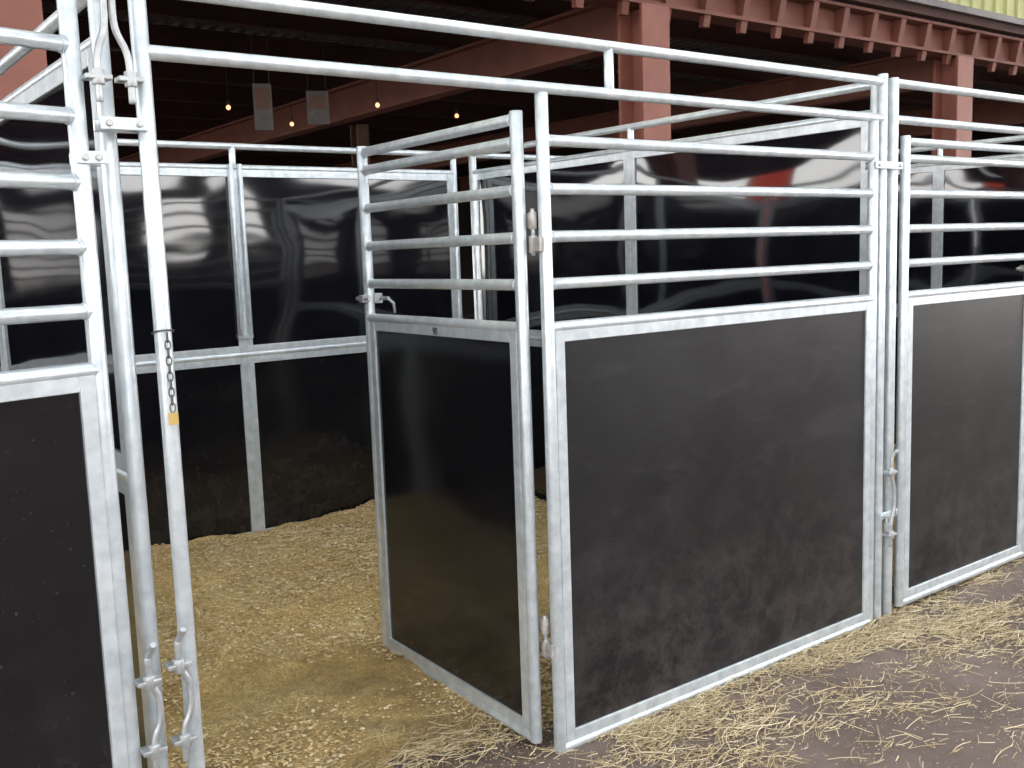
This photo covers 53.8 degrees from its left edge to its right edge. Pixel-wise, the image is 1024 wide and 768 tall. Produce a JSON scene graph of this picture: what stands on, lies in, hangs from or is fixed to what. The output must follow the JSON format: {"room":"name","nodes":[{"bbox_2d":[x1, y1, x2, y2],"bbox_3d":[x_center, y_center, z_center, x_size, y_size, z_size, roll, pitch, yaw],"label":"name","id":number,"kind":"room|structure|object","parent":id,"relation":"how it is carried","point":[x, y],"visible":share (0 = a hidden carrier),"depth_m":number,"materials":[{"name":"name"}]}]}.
{"room":"farm building","nodes":[
{"label":"farm building","id":0,"kind":"room"},
{"bbox_2d":[457,174,474,314],"bbox_3d":[-7.720,-3.324,24.138,27.000,4.300,0.200,-7,9,-36],"label":"wall","id":1,"kind":"structure","parent":0,"point":[464,212],"depth_m":28.81,"materials":[{"name":"black plastic"}]},
{"bbox_2d":[42,0,1023,106],"bbox_3d":[-2.348,-4.554,16.701,27.010,0.045,17.880,-7,9,-36],"label":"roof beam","id":2,"kind":"structure","parent":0,"point":[404,7],"depth_m":11.16,"materials":[{"name":"metal"}]},
{"bbox_2d":[225,67,230,109],"bbox_3d":[-3.118,-3.375,11.007,0.052,0.752,0.052,-7,9,-36],"label":"hanging bulb","id":3,"kind":"object","parent":2,"relation":"hanging from","point":[228,107],"visible":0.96,"depth_m":11.03,"materials":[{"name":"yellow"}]},
{"bbox_2d":[288,72,293,125],"bbox_3d":[-2.753,-3.583,12.519,0.052,0.752,0.052,-7,9,-36],"label":"hanging bulb","id":4,"kind":"object","parent":2,"relation":"hanging from","point":[291,118],"visible":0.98,"depth_m":12.54,"materials":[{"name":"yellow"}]},
{"bbox_2d":[374,41,379,107],"bbox_3d":[-1.512,-3.456,11.207,0.052,0.752,0.052,-7,9,-36],"label":"hanging bulb","id":5,"kind":"object","parent":2,"relation":"hanging from","point":[377,105],"visible":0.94,"depth_m":11.23,"materials":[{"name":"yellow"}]},
{"bbox_2d":[455,102,458,117],"bbox_3d":[-0.695,-3.653,12.434,0.052,0.732,0.052,-7,9,-36],"label":"hanging bulb","id":6,"kind":"object","parent":2,"relation":"hanging from","point":[456,109],"visible":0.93,"depth_m":12.46,"materials":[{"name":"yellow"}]},
{"bbox_2d":[42,0,1023,173],"bbox_3d":[-2.371,-4.391,16.751,27.000,0.260,15.080,-7,9,-36],"label":"ceiling","id":7,"kind":"structure","parent":2,"relation":"attached to","point":[190,99],"depth_m":13.00,"materials":[{"name":"red paint"}]},
{"bbox_2d":[250,25,273,129],"bbox_3d":[-2.321,-2.835,9.336,0.170,0.950,0.019,-4,8,-17],"label":"hanging sign","id":8,"kind":"object","parent":7,"relation":"hanging from","point":[262,94],"visible":0.96,"depth_m":9.36,"materials":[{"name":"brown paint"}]},
{"bbox_2d":[304,31,329,123],"bbox_3d":[-1.875,-2.933,9.663,0.210,0.870,0.019,-4,8,-17],"label":"hanging sign","id":9,"kind":"object","parent":7,"relation":"hanging from","point":[317,102],"visible":0.82,"depth_m":9.69,"materials":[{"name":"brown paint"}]},
{"bbox_2d":[386,314,1023,767],"bbox_3d":[4.054,1.294,3.200,130.000,0.300,120.000,-7,9,-36],"label":"ground","id":10,"kind":"structure","parent":0,"point":[965,757],"depth_m":3.59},
{"bbox_2d":[0,0,46,99],"bbox_3d":[-2.785,-0.819,5.797,0.420,3.690,0.400,-7,9,-36],"label":"steel column","id":11,"kind":"structure","parent":10,"relation":"on","point":[16,14],"depth_m":5.56,"materials":[{"name":"red metal"}]},
{"bbox_2d":[0,0,141,767],"bbox_3d":[-1.549,0.300,1.785,0.043,2.426,1.792,4,10,40],"label":"panel","id":12,"kind":"object","parent":10,"relation":"on","point":[68,692],"visible":1,"depth_m":2.35,"materials":[{"name":"metal"}]},
{"bbox_2d":[69,150,107,166],"bbox_3d":[-0.992,-0.528,2.364,0.070,0.030,0.082,-7,9,-36],"label":"clamp","id":13,"kind":"object","parent":12,"relation":"attached to","point":[94,158],"visible":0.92,"depth_m":2.34,"materials":[{"name":"metal"}]},
{"bbox_2d":[81,0,112,101],"bbox_3d":[-0.958,-0.869,2.303,0.063,0.440,0.055,-7,9,-36],"label":"pin","id":14,"kind":"object","parent":12,"relation":"attached to","point":[98,77],"visible":1,"depth_m":2.31,"materials":[{"name":"metal"}]},
{"bbox_2d":[133,642,167,767],"bbox_3d":[-0.901,0.806,2.518,0.060,0.340,0.055,-7,9,-36],"label":"pin","id":15,"kind":"object","parent":12,"relation":"attached to","point":[148,681],"visible":1,"depth_m":2.52,"materials":[{"name":"metal"}]},
{"bbox_2d":[0,0,168,767],"bbox_3d":[-1.844,0.084,3.747,0.064,2.360,3.042,-7,9,-36],"label":"frame","id":16,"kind":"object","parent":10,"relation":"on","point":[25,146],"visible":0.29,"depth_m":2.70,"materials":[{"name":"metal"}]},
{"bbox_2d":[117,139,462,544],"bbox_3d":[-1.549,-0.201,5.877,3.062,2.360,0.064,-7,9,-36],"label":"panel","id":17,"kind":"object","parent":10,"relation":"on","point":[264,262],"visible":0.63,"depth_m":5.96,"materials":[{"name":"metal"}]},
{"bbox_2d":[350,124,369,167],"bbox_3d":[-1.947,-1.699,13.449,0.270,3.420,0.300,-7,9,-36],"label":"steel column","id":18,"kind":"structure","parent":10,"relation":"on","point":[359,134],"depth_m":13.21,"materials":[{"name":"brown paint"}]},
{"bbox_2d":[127,0,887,767],"bbox_3d":[0.365,0.017,3.449,3.101,2.420,0.042,-7,9,-36],"label":"frame","id":19,"kind":"object","parent":10,"relation":"on","point":[143,53],"visible":0.95,"depth_m":2.74,"materials":[{"name":"metal"}]},
{"bbox_2d":[93,116,147,133],"bbox_3d":[-0.931,-0.616,2.401,0.110,0.030,0.082,-7,9,-36],"label":"clamp","id":20,"kind":"object","parent":19,"relation":"attached to","point":[104,124],"visible":0.98,"depth_m":2.39,"materials":[{"name":"metal"}]},
{"bbox_2d":[108,0,144,103],"bbox_3d":[-0.905,-0.877,2.348,0.068,0.440,0.055,-7,9,-36],"label":"pin","id":21,"kind":"object","parent":19,"relation":"attached to","point":[130,79],"visible":1,"depth_m":2.35,"materials":[{"name":"metal"}]},
{"bbox_2d":[151,329,178,424],"bbox_3d":[-0.860,-0.019,2.513,0.055,0.238,0.068,-7,9,-36],"label":"chain","id":22,"kind":"object","parent":19,"relation":"attached to","point":[173,417],"visible":0.94,"depth_m":2.49,"materials":[{"name":"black metal"}]},
{"bbox_2d":[163,626,197,761],"bbox_3d":[-0.841,0.787,2.568,0.063,0.360,0.055,-7,9,-36],"label":"pin","id":23,"kind":"object","parent":19,"relation":"attached to","point":[178,664],"visible":1,"depth_m":2.57,"materials":[{"name":"metal"}]},
{"bbox_2d":[534,92,878,753],"bbox_3d":[0.834,0.081,3.809,1.812,2.181,0.042,-7,9,-36],"label":"panel","id":24,"kind":"object","parent":19,"relation":"attached to","point":[710,472],"visible":0.98,"depth_m":3.71,"materials":[{"name":"metal"}]},
{"bbox_2d":[356,110,554,743],"bbox_3d":[-0.237,0.138,3.730,0.111,2.101,1.186,-7,9,-35],"label":"gate","id":25,"kind":"object","parent":24,"relation":"attached to","point":[450,399],"visible":0.98,"depth_m":3.65,"materials":[{"name":"metal"}]},
{"bbox_2d":[879,508,897,519],"bbox_3d":[1.644,0.572,4.471,0.130,0.030,0.082,-7,9,-36],"label":"clamp","id":26,"kind":"object","parent":24,"relation":"attached to","point":[883,515],"visible":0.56,"depth_m":4.43,"materials":[{"name":"metal"}]},
{"bbox_2d":[884,516,890,531],"bbox_3d":[1.642,0.610,4.413,0.028,0.069,0.020,-7,9,-36],"label":"padlock","id":27,"kind":"object","parent":26,"relation":"hanging from","point":[887,526],"visible":1,"depth_m":4.41,"materials":[{"name":"metal"}]},
{"bbox_2d":[882,449,898,546],"bbox_3d":[1.665,0.501,4.434,0.063,0.440,0.055,-7,9,-36],"label":"pin","id":28,"kind":"object","parent":26,"relation":"attached to","point":[891,471],"visible":0.98,"depth_m":4.43,"materials":[{"name":"metal"}]},
{"bbox_2d":[151,496,871,767],"bbox_3d":[-0.487,1.042,4.742,3.182,0.226,3.334,-7,9,-36],"label":"bedding","id":29,"kind":"object","parent":10,"relation":"on","point":[294,664],"visible":0.34,"depth_m":4.17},
{"bbox_2d":[468,153,561,319],"bbox_3d":[0.982,-0.530,7.757,3.062,2.360,0.064,-7,9,-36],"label":"panel","id":30,"kind":"object","parent":10,"relation":"on","point":[496,155],"visible":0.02,"depth_m":6.82,"materials":[{"name":"metal"}]},
{"bbox_2d":[617,3,670,140],"bbox_3d":[1.166,-1.334,8.733,0.420,3.690,0.400,-7,9,-36],"label":"steel column","id":31,"kind":"structure","parent":10,"relation":"on","point":[648,25],"depth_m":8.51,"materials":[{"name":"red metal"}]},
{"bbox_2d":[119,5,617,162],"bbox_3d":[-4.107,-3.808,15.397,0.200,0.410,17.000,-7,9,-36],"label":"roof beam","id":32,"kind":"structure","parent":31,"relation":"attached to","point":[490,57],"depth_m":11.18,"materials":[{"name":"red paint"}]},
{"bbox_2d":[298,557,1023,767],"bbox_3d":[1.972,1.073,4.069,5.972,0.052,2.218,-7,9,-36],"label":"straw","id":33,"kind":"object","parent":10,"relation":"on","point":[897,625],"visible":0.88,"depth_m":3.66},
{"bbox_2d":[470,83,877,501],"bbox_3d":[0.689,-0.246,5.629,0.068,2.360,3.042,-7,9,-36],"label":"partition panel","id":34,"kind":"object","parent":10,"relation":"on","point":[610,166],"visible":0.25,"depth_m":5.22,"materials":[{"name":"metal"}]},
{"bbox_2d":[881,442,895,596],"bbox_3d":[1.915,0.696,6.704,3.002,0.190,3.002,-7,9,-36],"label":"bedding","id":35,"kind":"object","parent":10,"relation":"on","point":[883,442],"visible":0.02,"depth_m":5.82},
{"bbox_2d":[931,55,973,156],"bbox_3d":[5.038,-1.838,11.610,0.420,3.690,0.400,-7,9,-36],"label":"steel column","id":36,"kind":"structure","parent":10,"relation":"on","point":[959,73],"depth_m":11.40,"materials":[{"name":"red metal"}]},
{"bbox_2d":[329,54,936,169],"bbox_3d":[-0.235,-4.312,18.274,0.200,0.410,17.000,-7,9,-36],"label":"roof beam","id":37,"kind":"structure","parent":36,"relation":"attached to","point":[905,67],"depth_m":13.69,"materials":[{"name":"red paint"}]},
{"bbox_2d":[882,77,1023,617],"bbox_3d":[2.855,-0.283,5.301,3.057,2.370,0.042,-7,9,-36],"label":"frame","id":38,"kind":"object","parent":10,"relation":"on","point":[894,119],"visible":0.96,"depth_m":4.40,"materials":[{"name":"metal"}]},
{"bbox_2d":[863,161,902,169],"bbox_3d":[1.568,-0.921,4.260,0.190,0.030,0.082,-7,9,-36],"label":"clamp","id":39,"kind":"object","parent":38,"relation":"attached to","point":[878,164],"visible":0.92,"depth_m":4.23,"materials":[{"name":"metal"}]},
{"bbox_2d":[893,135,1023,606],"bbox_3d":[2.190,-0.083,4.793,1.181,2.101,0.111,-7,9,-36],"label":"panel","id":40,"kind":"object","parent":38,"relation":"attached to","point":[959,479],"visible":1,"depth_m":4.75,"materials":[{"name":"metal"}]},
{"bbox_2d":[883,135,1023,443],"bbox_3d":[3.145,-0.566,7.454,0.064,2.360,3.042,-7,9,-36],"label":"partition panel","id":41,"kind":"object","parent":10,"relation":"on","point":[923,176],"visible":0.1,"depth_m":7.21,"materials":[{"name":"metal"}]},
{"bbox_3d":[-6.697,-0.309,2.891,0.420,3.690,0.400,-7,9,-36],"label":"steel column","id":42,"kind":"structure","parent":10,"relation":"on","visible":0},
{"bbox_2d":[523,0,1023,75],"bbox_3d":[2.896,-3.505,9.818,27.000,0.400,0.300,-7,9,-36],"label":"roof beam","id":43,"kind":"structure","parent":42,"relation":"on","point":[840,24],"depth_m":10.08,"materials":[{"name":"red metal"}]},
{"bbox_3d":[8.950,-2.348,14.517,0.420,3.690,0.400,-7,9,-36],"label":"steel column","id":44,"kind":"structure","parent":10,"relation":"on","visible":0},
{"bbox_2d":[457,99,1023,191],"bbox_3d":[3.677,-4.822,21.180,0.200,0.410,17.000,-7,9,-36],"label":"roof beam","id":45,"kind":"structure","parent":44,"relation":"attached to","point":[997,112],"depth_m":16.07,"materials":[{"name":"red paint"}]},
{"bbox_2d":[841,0,1023,36],"bbox_3d":[2.970,-5.182,9.424,27.000,2.980,0.140,-7,9,-36],"label":"wall","id":46,"kind":"structure","parent":0,"point":[1003,16],"depth_m":11.09,"materials":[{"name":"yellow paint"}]},
{"bbox_2d":[887,131,1023,163],"bbox_3d":[8.489,-4.009,25.130,0.200,4.300,18.000,-7,9,-36],"label":"wall","id":47,"kind":"structure","parent":0,"point":[977,135],"depth_m":22.18,"materials":[{"name":"black plastic"}]}
]}

